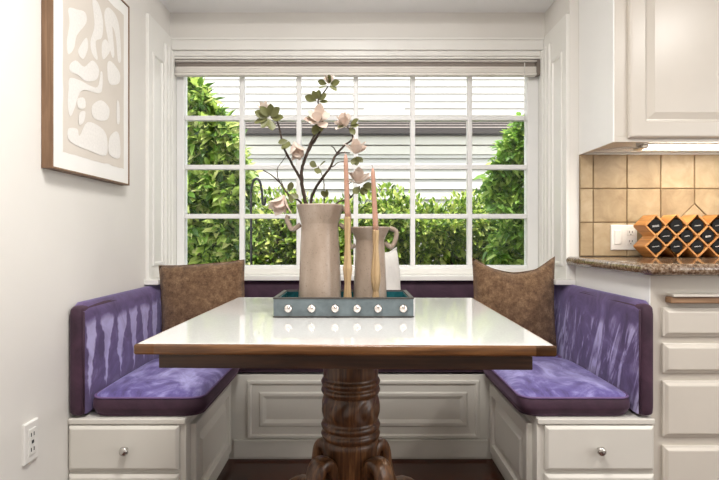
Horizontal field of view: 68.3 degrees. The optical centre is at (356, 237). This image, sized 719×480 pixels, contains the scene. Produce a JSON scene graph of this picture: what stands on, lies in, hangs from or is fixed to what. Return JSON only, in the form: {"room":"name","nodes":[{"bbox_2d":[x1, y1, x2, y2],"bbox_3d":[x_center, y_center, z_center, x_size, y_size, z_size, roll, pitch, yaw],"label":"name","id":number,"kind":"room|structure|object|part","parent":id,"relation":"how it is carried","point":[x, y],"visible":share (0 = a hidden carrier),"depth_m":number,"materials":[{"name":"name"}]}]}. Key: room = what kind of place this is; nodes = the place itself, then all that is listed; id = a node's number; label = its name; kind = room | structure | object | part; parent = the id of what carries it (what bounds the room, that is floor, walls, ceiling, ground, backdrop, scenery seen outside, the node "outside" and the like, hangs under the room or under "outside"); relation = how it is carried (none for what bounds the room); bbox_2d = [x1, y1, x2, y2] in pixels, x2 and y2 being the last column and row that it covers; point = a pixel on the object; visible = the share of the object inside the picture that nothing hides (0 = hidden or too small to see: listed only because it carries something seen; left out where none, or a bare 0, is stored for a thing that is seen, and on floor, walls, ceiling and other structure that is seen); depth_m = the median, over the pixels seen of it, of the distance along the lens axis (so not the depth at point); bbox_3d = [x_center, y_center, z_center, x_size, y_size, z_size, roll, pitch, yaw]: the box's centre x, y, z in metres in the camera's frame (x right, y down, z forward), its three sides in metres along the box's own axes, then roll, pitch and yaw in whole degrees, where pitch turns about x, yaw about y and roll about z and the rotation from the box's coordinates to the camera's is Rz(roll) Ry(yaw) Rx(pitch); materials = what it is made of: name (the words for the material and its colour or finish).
{"room":"dining room","nodes":[
{"label":"dining room","id":0,"kind":"room"},
{"bbox_2d":[0,0,176,479],"bbox_3d":[-1.035,-0.280,0.075,0.130,2.540,5.750,0,0,0],"label":"wall","id":1,"kind":"structure","parent":0,"point":[66,240],"depth_m":1.65,"materials":[{"name":"paint"}]},
{"bbox_2d":[22,417,37,465],"bbox_3d":[-0.964,0.601,1.567,0.012,0.118,0.068,0,0,0],"label":"wall outlet","id":2,"kind":"object","parent":1,"relation":"attached to","point":[29,429],"visible":1,"depth_m":1.56,"materials":[{"name":"white plastic"}]},
{"bbox_2d":[41,0,129,185],"bbox_3d":[-0.952,-0.583,1.902,0.035,0.735,0.552,0,0,0],"label":"framed picture","id":3,"kind":"object","parent":1,"relation":"attached to","point":[85,44],"visible":1,"depth_m":1.84,"materials":[{"name":"white paper"}]},
{"bbox_2d":[63,0,123,168],"bbox_3d":[-0.938,-0.586,1.910,0.001,0.622,0.443,0,0,0],"label":"print","id":4,"kind":"object","parent":3,"relation":"attached to","point":[93,30],"depth_m":1.89},
{"bbox_2d":[146,13,175,278],"bbox_3d":[-0.956,-0.420,2.615,0.028,1.220,0.370,0,0,0],"label":"trim","id":5,"kind":"structure","parent":1,"relation":"attached to","point":[160,58],"depth_m":2.55,"materials":[{"name":"paint"}]},
{"bbox_2d":[170,13,544,59],"bbox_3d":[0.003,-0.280,2.825,1.945,2.540,0.150,0,0,0],"label":"wall","id":6,"kind":"structure","parent":0,"point":[182,25],"depth_m":2.75,"materials":[{"name":"paint"}]},
{"bbox_2d":[171,38,543,58],"bbox_3d":[0.003,-0.978,2.732,1.913,0.099,0.035,0,0,0],"label":"trim","id":7,"kind":"structure","parent":6,"relation":"attached to","point":[183,48],"depth_m":2.72,"materials":[{"name":"paint"}]},
{"bbox_2d":[144,77,575,284],"bbox_3d":[0.013,-0.356,2.635,1.965,1.141,0.450,0,0,0],"label":"window","id":8,"kind":"structure","parent":6,"relation":"in","point":[412,272],"depth_m":2.81,"materials":[{"name":"paint"}]},
{"bbox_2d":[175,60,539,135],"bbox_3d":[0.002,-0.728,2.770,1.900,0.396,0.044,0,0,0],"label":"window blind","id":9,"kind":"object","parent":8,"relation":"attached to","point":[184,68],"visible":1,"depth_m":2.76,"materials":[{"name":"plastic"}]},
{"bbox_3d":[-0.006,-0.854,2.772,1.882,0.015,0.036,0,0,0],"label":"rail","id":10,"kind":"part","parent":9,"relation":"part of","materials":[{"name":"plastic"}]},
{"bbox_3d":[0.013,0.187,2.605,1.965,0.054,0.390,0,0,0],"label":"sill","id":11,"kind":"part","parent":8,"relation":"part of","materials":[{"name":"paint"}]},
{"bbox_2d":[160,0,554,12],"bbox_3d":[1.150,-1.360,0.050,4.500,0.380,5.700,0,0,0],"label":"ceiling","id":12,"kind":"structure","parent":0,"point":[173,6],"depth_m":2.68,"materials":[{"name":"paint"}]},
{"bbox_2d":[217,459,504,479],"bbox_3d":[1.150,1.015,0.050,4.500,0.050,5.700,0,0,0],"label":"floor","id":13,"kind":"structure","parent":0,"point":[234,469],"depth_m":2.27,"materials":[{"name":"brown wood"}]},
{"bbox_2d":[68,383,230,479],"bbox_3d":[-0.761,0.797,2.240,0.412,0.385,1.010,0,0,0],"label":"storage bench","id":14,"kind":"object","parent":13,"relation":"on","point":[194,447],"visible":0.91,"depth_m":1.77,"materials":[{"name":"paint"}]},
{"bbox_2d":[70,285,161,415],"bbox_3d":[-0.939,0.411,2.212,0.062,0.386,0.890,0,0,0],"label":"cushion","id":15,"kind":"object","parent":14,"relation":"on","point":[105,331],"visible":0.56,"depth_m":1.94,"materials":[{"name":"fabric"}]},
{"bbox_3d":[-0.768,0.703,1.750,0.031,0.031,0.031,0,0,0],"label":"knob","id":16,"kind":"part","parent":14,"relation":"part of","materials":[{"name":"silver metal"}]},
{"bbox_3d":[-0.780,0.868,1.775,0.370,0.155,0.018,0,0,0],"label":"drawer","id":17,"kind":"part","parent":14,"relation":"part of","materials":[{"name":"paint"}]},
{"bbox_3d":[-0.780,0.703,1.775,0.370,0.150,0.018,0,0,0],"label":"drawer","id":18,"kind":"part","parent":14,"relation":"part of","materials":[{"name":"paint"}]},
{"bbox_2d":[93,358,238,415],"bbox_3d":[-0.710,0.556,2.072,0.390,0.096,0.585,0,0,0],"label":"seat cushion","id":19,"kind":"object","parent":14,"relation":"on","point":[148,390],"visible":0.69,"depth_m":1.83,"materials":[{"name":"fabric"}]},
{"bbox_3d":[-0.710,0.524,2.072,0.380,0.032,0.575,0,0,0],"label":"panel","id":20,"kind":"part","parent":19,"relation":"part of","materials":[{"name":"purple fabric"}]},
{"bbox_3d":[-0.565,0.792,2.087,0.020,0.305,0.517,0,0,0],"label":"door","id":21,"kind":"part","parent":14,"relation":"part of","materials":[{"name":"paint"}]},
{"bbox_2d":[134,297,556,479],"bbox_3d":[-0.019,0.603,1.597,0.914,0.746,0.914,0,0,1],"label":"dining table","id":22,"kind":"object","parent":13,"relation":"on","point":[241,332],"visible":1,"depth_m":1.32,"materials":[{"name":"white laminate"}]},
{"bbox_3d":[-0.177,0.802,1.763,0.060,0.347,0.347,0,0,-44],"label":"leg","id":23,"kind":"part","parent":22,"relation":"part of","materials":[{"name":"brown wood"}]},
{"bbox_3d":[-0.185,0.802,1.438,0.347,0.347,0.060,0,0,-44],"label":"leg","id":24,"kind":"part","parent":22,"relation":"part of","materials":[{"name":"brown wood"}]},
{"bbox_2d":[273,290,413,316],"bbox_3d":[-0.039,0.201,1.637,0.428,0.057,0.240,0,0,0],"label":"serving tray","id":25,"kind":"object","parent":22,"relation":"on","point":[288,303],"visible":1,"depth_m":1.53,"materials":[{"name":"teal ceramic"}]},
{"bbox_2d":[285,203,350,296],"bbox_3d":[-0.119,0.059,1.644,0.155,0.323,0.151,0,0,-43],"label":"vase","id":26,"kind":"object","parent":25,"relation":"on","point":[319,274],"visible":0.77,"depth_m":1.59,"materials":[{"name":"beige ceramic"}]},
{"bbox_2d":[263,156,301,215],"bbox_3d":[-0.197,-0.086,1.582,0.156,0.323,0.093,0,0,-18],"label":"branch","id":27,"kind":"object","parent":26,"relation":"in","point":[279,205],"visible":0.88,"depth_m":1.56,"materials":[{"name":"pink plant"}]},
{"bbox_2d":[268,195,291,215],"bbox_3d":[-0.226,-0.096,1.552,0.076,0.063,0.057,0,0,0],"label":"flower","id":28,"kind":"object","parent":27,"relation":"on","point":[279,205],"depth_m":1.55,"materials":[{"name":"pink plant"}]},
{"bbox_3d":[-0.198,-0.046,1.645,0.053,0.053,0.015,0,0,0],"label":"handle","id":29,"kind":"part","parent":26,"relation":"part of","materials":[{"name":"beige ceramic"}]},
{"bbox_2d":[254,74,339,203],"bbox_3d":[-0.183,-0.200,1.608,0.264,0.600,0.093,0,0,0],"label":"branch","id":30,"kind":"object","parent":26,"relation":"in","point":[319,114],"visible":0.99,"depth_m":1.61,"materials":[{"name":"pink plant"}]},
{"bbox_2d":[257,101,269,107],"bbox_3d":[-0.289,-0.405,1.634,0.040,0.035,0.038,0,0,-14],"label":"flower","id":31,"kind":"object","parent":30,"relation":"on","point":[262,105],"depth_m":1.62,"materials":[{"name":"pink plant"}]},
{"bbox_2d":[290,142,306,160],"bbox_3d":[-0.178,-0.264,1.609,0.053,0.062,0.048,0,0,0],"label":"flower","id":32,"kind":"object","parent":30,"relation":"on","point":[297,151],"depth_m":1.61,"materials":[{"name":"pink plant"}]},
{"bbox_2d":[304,103,330,127],"bbox_3d":[-0.122,-0.368,1.599,0.069,0.079,0.064,0,0,27],"label":"flower","id":33,"kind":"object","parent":30,"relation":"on","point":[319,114],"depth_m":1.60,"materials":[{"name":"pink plant"}]},
{"bbox_2d":[323,74,333,83],"bbox_3d":[-0.087,-0.485,1.612,0.036,0.030,0.035,0,0,0],"label":"flower","id":34,"kind":"object","parent":30,"relation":"on","point":[329,79],"depth_m":1.61,"materials":[{"name":"pink plant"}]},
{"bbox_2d":[310,161,328,202],"bbox_3d":[-0.118,-0.101,1.634,0.058,0.277,0.025,0,0,-12],"label":"branch","id":35,"kind":"object","parent":26,"relation":"in","point":[324,193],"visible":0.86,"depth_m":1.64,"materials":[{"name":"green plant"}]},
{"bbox_2d":[309,112,366,202],"bbox_3d":[-0.058,-0.149,1.657,0.186,0.489,0.075,0,0,14],"label":"branch","id":36,"kind":"object","parent":26,"relation":"in","point":[356,147],"visible":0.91,"depth_m":1.65,"materials":[{"name":"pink plant"}]},
{"bbox_2d":[334,112,350,129],"bbox_3d":[-0.044,-0.362,1.648,0.051,0.063,0.054,0,0,-8],"label":"flower","id":37,"kind":"object","parent":36,"relation":"on","point":[343,120],"depth_m":1.65,"materials":[{"name":"pink plant"}]},
{"bbox_2d":[343,138,366,153],"bbox_3d":[-0.004,-0.286,1.644,0.077,0.051,0.072,0,0,18],"label":"flower","id":38,"kind":"object","parent":36,"relation":"on","point":[356,147],"depth_m":1.63,"materials":[{"name":"pink plant"}]},
{"bbox_3d":[-0.038,-0.062,1.645,0.042,0.073,0.015,0,0,0],"label":"handle","id":39,"kind":"part","parent":26,"relation":"part of","materials":[{"name":"beige ceramic"}]},
{"bbox_2d":[335,167,370,203],"bbox_3d":[-0.015,-0.082,1.668,0.133,0.288,0.072,0,0,0],"label":"branch","id":40,"kind":"object","parent":26,"relation":"in","point":[358,175],"visible":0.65,"depth_m":1.66,"materials":[{"name":"green plant"}]},
{"bbox_2d":[348,167,370,183],"bbox_3d":[0.007,-0.198,1.668,0.089,0.055,0.072,0,0,0],"label":"flower","id":41,"kind":"object","parent":40,"relation":"on","point":[358,175],"depth_m":1.66,"materials":[{"name":"pink plant"}]},
{"bbox_3d":[-0.039,0.202,1.532,0.404,0.054,0.011,0,0,0],"label":"panel","id":42,"kind":"part","parent":25,"relation":"part of","materials":[{"name":"blue paint"}]},
{"bbox_3d":[-0.039,0.202,1.752,0.404,0.054,0.011,0,0,0],"label":"panel","id":43,"kind":"part","parent":25,"relation":"part of","materials":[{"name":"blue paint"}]},
{"bbox_2d":[343,217,351,296],"bbox_3d":[-0.028,0.079,1.575,0.030,0.283,0.030,0,0,22],"label":"candlestick","id":44,"kind":"object","parent":25,"relation":"on","point":[347,266],"visible":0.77,"depth_m":1.57,"materials":[{"name":"brown wood"}]},
{"bbox_2d":[344,151,349,216],"bbox_3d":[-0.030,-0.161,1.575,0.020,0.196,0.017,0,0,0],"label":"taper candle","id":45,"kind":"object","parent":44,"relation":"in","point":[346,176],"visible":1,"depth_m":1.57,"materials":[{"name":"wax"}]},
{"bbox_2d":[350,226,398,296],"bbox_3d":[0.044,0.091,1.663,0.133,0.259,0.124,0,0,41],"label":"vase","id":46,"kind":"object","parent":25,"relation":"on","point":[363,236],"visible":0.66,"depth_m":1.63,"materials":[{"name":"beige ceramic"}]},
{"bbox_3d":[-0.017,0.001,1.665,0.031,0.069,0.015,0,0,0],"label":"handle","id":47,"kind":"part","parent":46,"relation":"part of","materials":[{"name":"beige ceramic"}]},
{"bbox_3d":[0.107,-0.002,1.665,0.049,0.074,0.015,0,0,0],"label":"handle","id":48,"kind":"part","parent":46,"relation":"part of","materials":[{"name":"beige ceramic"}]},
{"bbox_2d":[371,230,380,296],"bbox_3d":[0.056,0.099,1.580,0.029,0.243,0.029,0,0,22],"label":"candlestick","id":49,"kind":"object","parent":25,"relation":"on","point":[375,268],"visible":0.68,"depth_m":1.57,"materials":[{"name":"brown wood"}]},
{"bbox_2d":[371,166,378,229],"bbox_3d":[0.053,-0.120,1.580,0.023,0.196,0.017,0,0,0],"label":"taper candle","id":50,"kind":"object","parent":49,"relation":"in","point":[373,181],"visible":1,"depth_m":1.57,"materials":[{"name":"wax"}]},
{"bbox_3d":[0.140,0.802,1.431,0.060,0.347,0.347,0,0,-44],"label":"leg","id":51,"kind":"part","parent":22,"relation":"part of","materials":[{"name":"brown wood"}]},
{"bbox_3d":[0.147,0.802,1.756,0.347,0.347,0.060,0,0,-44],"label":"leg","id":52,"kind":"part","parent":22,"relation":"part of","materials":[{"name":"brown wood"}]},
{"bbox_2d":[229,372,491,458],"bbox_3d":[0.015,0.801,2.550,1.176,0.378,0.389,0,0,0],"label":"storage bench","id":53,"kind":"object","parent":13,"relation":"on","point":[275,415],"visible":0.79,"depth_m":2.37,"materials":[{"name":"paint"}]},
{"bbox_2d":[244,281,298,296],"bbox_3d":[-0.433,0.258,2.714,0.273,0.076,0.066,0,0,0],"label":"cushion","id":54,"kind":"object","parent":53,"relation":"on","point":[251,288],"depth_m":2.68,"materials":[{"name":"fabric"}]},
{"bbox_2d":[238,368,322,371],"bbox_3d":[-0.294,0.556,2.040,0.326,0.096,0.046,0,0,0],"label":"seat cushion","id":55,"kind":"object","parent":53,"relation":"on","point":[321,370],"depth_m":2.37,"materials":[{"name":"fabric"}]},
{"bbox_2d":[159,259,244,331],"bbox_3d":[-0.703,0.307,2.422,0.424,0.417,0.139,0,0,0],"label":"throw pillow","id":56,"kind":"object","parent":55,"relation":"on","point":[188,292],"visible":0.62,"depth_m":2.38,"materials":[{"name":"brown fabric"}]},
{"bbox_3d":[0.015,0.938,2.364,1.130,0.080,0.016,0,0,0],"label":"board","id":57,"kind":"part","parent":53,"relation":"part of","materials":[{"name":"paint"}]},
{"bbox_3d":[0.028,0.765,2.366,1.035,0.260,0.012,0,0,0],"label":"panel","id":58,"kind":"part","parent":53,"relation":"part of","materials":[{"name":"paint"}]},
{"bbox_2d":[378,369,482,371],"bbox_3d":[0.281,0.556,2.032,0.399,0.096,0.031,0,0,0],"label":"seat cushion","id":59,"kind":"object","parent":53,"relation":"on","point":[379,370],"depth_m":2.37,"materials":[{"name":"fabric"}]},
{"bbox_2d":[385,247,400,289],"bbox_3d":[0.113,0.274,2.480,0.131,0.478,0.377,0,0,23],"label":"vase","id":60,"kind":"object","parent":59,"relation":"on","point":[391,258],"visible":0.18,"depth_m":2.51,"materials":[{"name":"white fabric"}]},
{"bbox_2d":[472,256,556,346],"bbox_3d":[0.720,0.294,2.426,0.401,0.418,0.149,0,0,0],"label":"throw pillow","id":61,"kind":"object","parent":59,"relation":"on","point":[526,298],"visible":0.7,"depth_m":2.38,"materials":[{"name":"brown fabric"}]},
{"bbox_2d":[400,281,473,298],"bbox_3d":[0.405,0.263,2.714,0.369,0.086,0.066,0,0,0],"label":"cushion","id":62,"kind":"object","parent":53,"relation":"on","point":[439,289],"depth_m":2.68,"materials":[{"name":"fabric"}]},
{"bbox_2d":[489,383,654,479],"bbox_3d":[0.791,0.797,2.240,0.413,0.385,1.010,0,0,0],"label":"storage bench","id":63,"kind":"object","parent":13,"relation":"on","point":[521,446],"visible":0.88,"depth_m":1.77,"materials":[{"name":"paint"}]},
{"bbox_3d":[0.595,0.792,2.087,0.020,0.305,0.517,0,0,0],"label":"door","id":64,"kind":"part","parent":63,"relation":"part of","materials":[{"name":"paint"}]},
{"bbox_2d":[483,357,629,415],"bbox_3d":[0.742,0.556,2.072,0.387,0.095,0.585,0,0,0],"label":"seat cushion","id":65,"kind":"object","parent":63,"relation":"on","point":[554,386],"visible":0.85,"depth_m":1.83,"materials":[{"name":"fabric"}]},
{"bbox_3d":[0.742,0.524,2.072,0.377,0.031,0.575,0,0,0],"label":"panel","id":66,"kind":"part","parent":65,"relation":"part of","materials":[{"name":"purple fabric"}]},
{"bbox_3d":[0.811,0.868,1.775,0.365,0.155,0.018,0,0,0],"label":"drawer","id":67,"kind":"part","parent":63,"relation":"part of","materials":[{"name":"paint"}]},
{"bbox_3d":[0.811,0.703,1.775,0.365,0.150,0.018,0,0,0],"label":"drawer","id":68,"kind":"part","parent":63,"relation":"part of","materials":[{"name":"paint"}]},
{"bbox_3d":[0.805,0.703,1.750,0.031,0.031,0.031,0,0,0],"label":"knob","id":69,"kind":"part","parent":63,"relation":"part of","materials":[{"name":"silver metal"}]},
{"bbox_2d":[554,285,652,415],"bbox_3d":[0.970,0.408,2.212,0.060,0.392,0.891,0,0,0],"label":"cushion","id":70,"kind":"object","parent":63,"relation":"on","point":[608,335],"visible":0.72,"depth_m":1.97,"materials":[{"name":"fabric"}]},
{"bbox_2d":[576,266,718,479],"bbox_3d":[1.400,0.559,2.098,0.800,0.862,0.655,0,0,0],"label":"base cabinet","id":71,"kind":"object","parent":13,"relation":"on","point":[685,413],"visible":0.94,"depth_m":1.80,"materials":[{"name":"paint"}]},
{"bbox_3d":[1.002,0.559,2.119,0.004,0.862,0.612,0,0,0],"label":"panel","id":72,"kind":"part","parent":71,"relation":"part of","materials":[{"name":"white paint"}]},
{"bbox_2d":[566,257,718,274],"bbox_3d":[1.389,0.104,2.081,0.862,0.039,0.692,0,0,0],"label":"countertop","id":73,"kind":"structure","parent":71,"relation":"on","point":[638,265],"depth_m":1.88,"materials":[{"name":"brown stone"}]},
{"bbox_2d":[633,215,718,256],"bbox_3d":[1.464,-0.009,2.325,0.454,0.184,0.100,0,0,0],"label":"rack","id":74,"kind":"object","parent":73,"relation":"on","point":[648,235],"visible":0.69,"depth_m":2.28,"materials":[{"name":"brown wood"}]},
{"bbox_2d":[647,240,661,252],"bbox_3d":[1.284,0.036,2.329,0.068,0.068,0.103,0,0,0],"label":"jar","id":75,"kind":"object","parent":74,"relation":"in","point":[655,246],"visible":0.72,"depth_m":2.28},
{"bbox_2d":[647,219,661,231],"bbox_3d":[1.284,-0.053,2.329,0.068,0.068,0.103,0,0,0],"label":"jar","id":76,"kind":"object","parent":74,"relation":"in","point":[655,225],"visible":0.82,"depth_m":2.28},
{"bbox_2d":[658,229,671,242],"bbox_3d":[1.329,-0.009,2.329,0.068,0.068,0.103,0,0,0],"label":"jar","id":77,"kind":"object","parent":74,"relation":"in","point":[665,235],"visible":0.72,"depth_m":2.28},
{"bbox_2d":[668,219,682,231],"bbox_3d":[1.375,-0.053,2.329,0.068,0.068,0.103,0,0,0],"label":"jar","id":78,"kind":"object","parent":74,"relation":"in","point":[676,225],"visible":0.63,"depth_m":2.28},
{"bbox_2d":[668,240,682,252],"bbox_3d":[1.375,0.036,2.329,0.068,0.068,0.103,0,0,0],"label":"jar","id":79,"kind":"object","parent":74,"relation":"in","point":[676,246],"visible":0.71,"depth_m":2.28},
{"bbox_2d":[679,230,692,242],"bbox_3d":[1.419,-0.009,2.329,0.068,0.068,0.103,0,0,0],"label":"jar","id":80,"kind":"object","parent":74,"relation":"in","point":[686,235],"visible":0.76,"depth_m":2.28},
{"bbox_2d":[689,219,703,231],"bbox_3d":[1.464,-0.053,2.329,0.068,0.068,0.103,0,0,0],"label":"jar","id":81,"kind":"object","parent":74,"relation":"in","point":[697,225],"visible":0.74,"depth_m":2.28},
{"bbox_2d":[689,240,703,252],"bbox_3d":[1.464,0.036,2.329,0.068,0.068,0.103,0,0,0],"label":"jar","id":82,"kind":"object","parent":74,"relation":"in","point":[697,246],"visible":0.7,"depth_m":2.28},
{"bbox_2d":[700,230,713,241],"bbox_3d":[1.510,-0.009,2.329,0.068,0.068,0.103,0,0,0],"label":"jar","id":83,"kind":"object","parent":74,"relation":"in","point":[707,235],"visible":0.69,"depth_m":2.28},
{"bbox_2d":[710,219,718,231],"bbox_3d":[1.554,-0.053,2.329,0.068,0.068,0.103,0,0,0],"label":"jar","id":84,"kind":"object","parent":74,"relation":"in","point":[715,225],"visible":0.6,"depth_m":2.28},
{"bbox_2d":[710,240,718,252],"bbox_3d":[1.554,0.036,2.329,0.068,0.068,0.103,0,0,0],"label":"jar","id":85,"kind":"object","parent":74,"relation":"in","point":[715,246],"visible":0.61,"depth_m":2.28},
{"bbox_3d":[1.300,0.808,1.802,0.520,0.204,0.020,0,0,0],"label":"drawer","id":86,"kind":"part","parent":71,"relation":"part of","materials":[{"name":"paint"}]},
{"bbox_3d":[1.300,0.581,1.802,0.520,0.190,0.020,0,0,0],"label":"drawer","id":87,"kind":"part","parent":71,"relation":"part of","materials":[{"name":"paint"}]},
{"bbox_3d":[1.300,0.408,1.802,0.520,0.101,0.020,0,0,0],"label":"drawer","id":88,"kind":"part","parent":71,"relation":"part of","materials":[{"name":"paint"}]},
{"bbox_3d":[1.300,0.286,1.802,0.520,0.098,0.020,0,0,0],"label":"drawer","id":89,"kind":"part","parent":71,"relation":"part of","materials":[{"name":"paint"}]},
{"bbox_2d":[538,0,718,279],"bbox_3d":[2.138,-0.280,2.684,2.325,2.540,0.532,0,0,0],"label":"wall","id":90,"kind":"structure","parent":0,"point":[613,189],"depth_m":2.42,"materials":[{"name":"tile"}]},
{"bbox_2d":[539,13,569,278],"bbox_3d":[0.961,-0.420,2.615,0.028,1.220,0.370,0,0,0],"label":"trim","id":91,"kind":"structure","parent":90,"relation":"attached to","point":[554,77],"depth_m":2.56,"materials":[{"name":"paint"}]},
{"bbox_2d":[610,225,636,249],"bbox_3d":[1.216,-0.003,2.413,0.119,0.115,0.010,0,0,0],"label":"switch plate","id":92,"kind":"object","parent":90,"relation":"attached to","point":[622,237],"visible":0.94,"depth_m":2.41,"materials":[{"name":"white plastic"}]},
{"bbox_2d":[614,230,620,244],"bbox_3d":[1.186,-0.003,2.410,0.032,0.066,0.004,0,0,0],"label":"rocker switch","id":93,"kind":"object","parent":92,"relation":"attached to","point":[617,233],"depth_m":2.41,"materials":[{"name":"white plastic"}]},
{"bbox_2d":[627,239,634,244],"bbox_3d":[1.245,0.018,2.410,0.034,0.028,0.002,0,0,0],"label":"socket","id":94,"kind":"object","parent":92,"relation":"attached to","point":[629,241],"depth_m":2.41,"materials":[{"name":"white plastic"}]},
{"bbox_2d":[627,230,634,235],"bbox_3d":[1.245,-0.024,2.410,0.034,0.028,0.002,0,0,0],"label":"socket","id":95,"kind":"object","parent":92,"relation":"attached to","point":[629,232],"depth_m":2.41,"materials":[{"name":"white plastic"}]},
{"bbox_2d":[579,0,718,154],"bbox_3d":[1.418,-0.913,2.256,0.804,1.064,0.345,0,0,0],"label":"upper cabinet","id":96,"kind":"object","parent":90,"relation":"attached to","point":[649,69],"visible":0.97,"depth_m":2.09,"materials":[{"name":"paint"}]},
{"bbox_3d":[1.019,-0.913,2.266,0.006,1.064,0.324,0,0,0],"label":"panel","id":97,"kind":"part","parent":96,"relation":"part of","materials":[{"name":"white paint"}]},
{"bbox_3d":[1.421,-0.392,2.265,0.798,0.022,0.325,0,0,0],"label":"rail","id":98,"kind":"part","parent":96,"relation":"part of","materials":[{"name":"paint"}]},
{"bbox_2d":[600,143,718,150],"bbox_3d":[1.416,-0.386,2.255,0.688,0.033,0.173,0,0,0],"label":"lamp","id":99,"kind":"object","parent":96,"relation":"attached to","point":[639,146],"visible":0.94,"depth_m":2.17,"materials":[{"name":"white plastic"}]},
{"bbox_3d":[1.115,-0.382,2.267,0.018,0.018,0.168,0,0,-33],"label":"cord","id":100,"kind":"part","parent":99,"relation":"part of","materials":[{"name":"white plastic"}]},
{"bbox_2d":[643,145,718,149],"bbox_3d":[1.468,-0.377,2.203,0.545,0.011,0.061,0,0,0],"label":"diffuser","id":101,"kind":"object","parent":99,"relation":"attached to","point":[647,147],"depth_m":2.17,"materials":[{"name":"beige plastic"}]},
{"bbox_3d":[1.316,-0.868,2.093,0.488,0.945,0.020,0,0,0],"label":"door","id":102,"kind":"part","parent":96,"relation":"part of","materials":[{"name":"paint"}]},
{"label":"outside","id":103,"kind":"structure","parent":0,"visible":0},
{"bbox_3d":[0.000,1.190,8.480,18.000,0.200,11.040,0,0,0],"label":"ground","id":104,"kind":"structure","parent":103,"visible":0},
{"bbox_2d":[187,77,265,264],"bbox_3d":[-1.495,-0.176,3.643,1.773,2.554,0.684,0,0,0],"label":"shrub","id":105,"kind":"object","parent":104,"relation":"on","point":[208,143],"visible":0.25,"depth_m":3.44,"materials":[{"name":"green plant"}]},
{"bbox_2d":[250,219,252,264],"bbox_3d":[-0.639,0.024,3.220,0.012,0.273,0.015,0,0,0],"label":"hook","id":106,"kind":"object","parent":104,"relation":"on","point":[251,258],"depth_m":3.21,"materials":[{"name":"black metal"}]},
{"bbox_2d":[250,177,265,213],"bbox_3d":[-0.600,-0.258,3.220,0.091,0.218,0.015,0,0,0],"label":"hook","id":107,"kind":"object","parent":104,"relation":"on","point":[263,201],"depth_m":3.21,"materials":[{"name":"black metal"}]},
{"bbox_2d":[194,181,517,264],"bbox_3d":[-0.001,0.342,4.487,4.665,1.648,0.924,0,0,0],"label":"hedge","id":108,"kind":"object","parent":104,"relation":"on","point":[433,234],"visible":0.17,"depth_m":4.28,"materials":[{"name":"green plant"}]},
{"bbox_3d":[0.005,0.494,4.325,4.513,1.216,0.074,0,0,0],"label":"stem","id":109,"kind":"part","parent":108,"relation":"part of","materials":[{"name":"green plant"}]},
{"bbox_2d":[203,77,523,260],"bbox_3d":[0.000,-1.960,7.115,14.000,6.100,2.290,0,0,0],"label":"house","id":110,"kind":"structure","parent":104,"relation":"on","point":[387,143],"depth_m":6.10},
{"bbox_2d":[473,112,523,264],"bbox_3d":[1.438,0.110,3.613,1.286,1.984,0.517,0,0,0],"label":"bush","id":111,"kind":"object","parent":104,"relation":"on","point":[504,189],"visible":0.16,"depth_m":3.50,"materials":[{"name":"green plant"}]}
]}

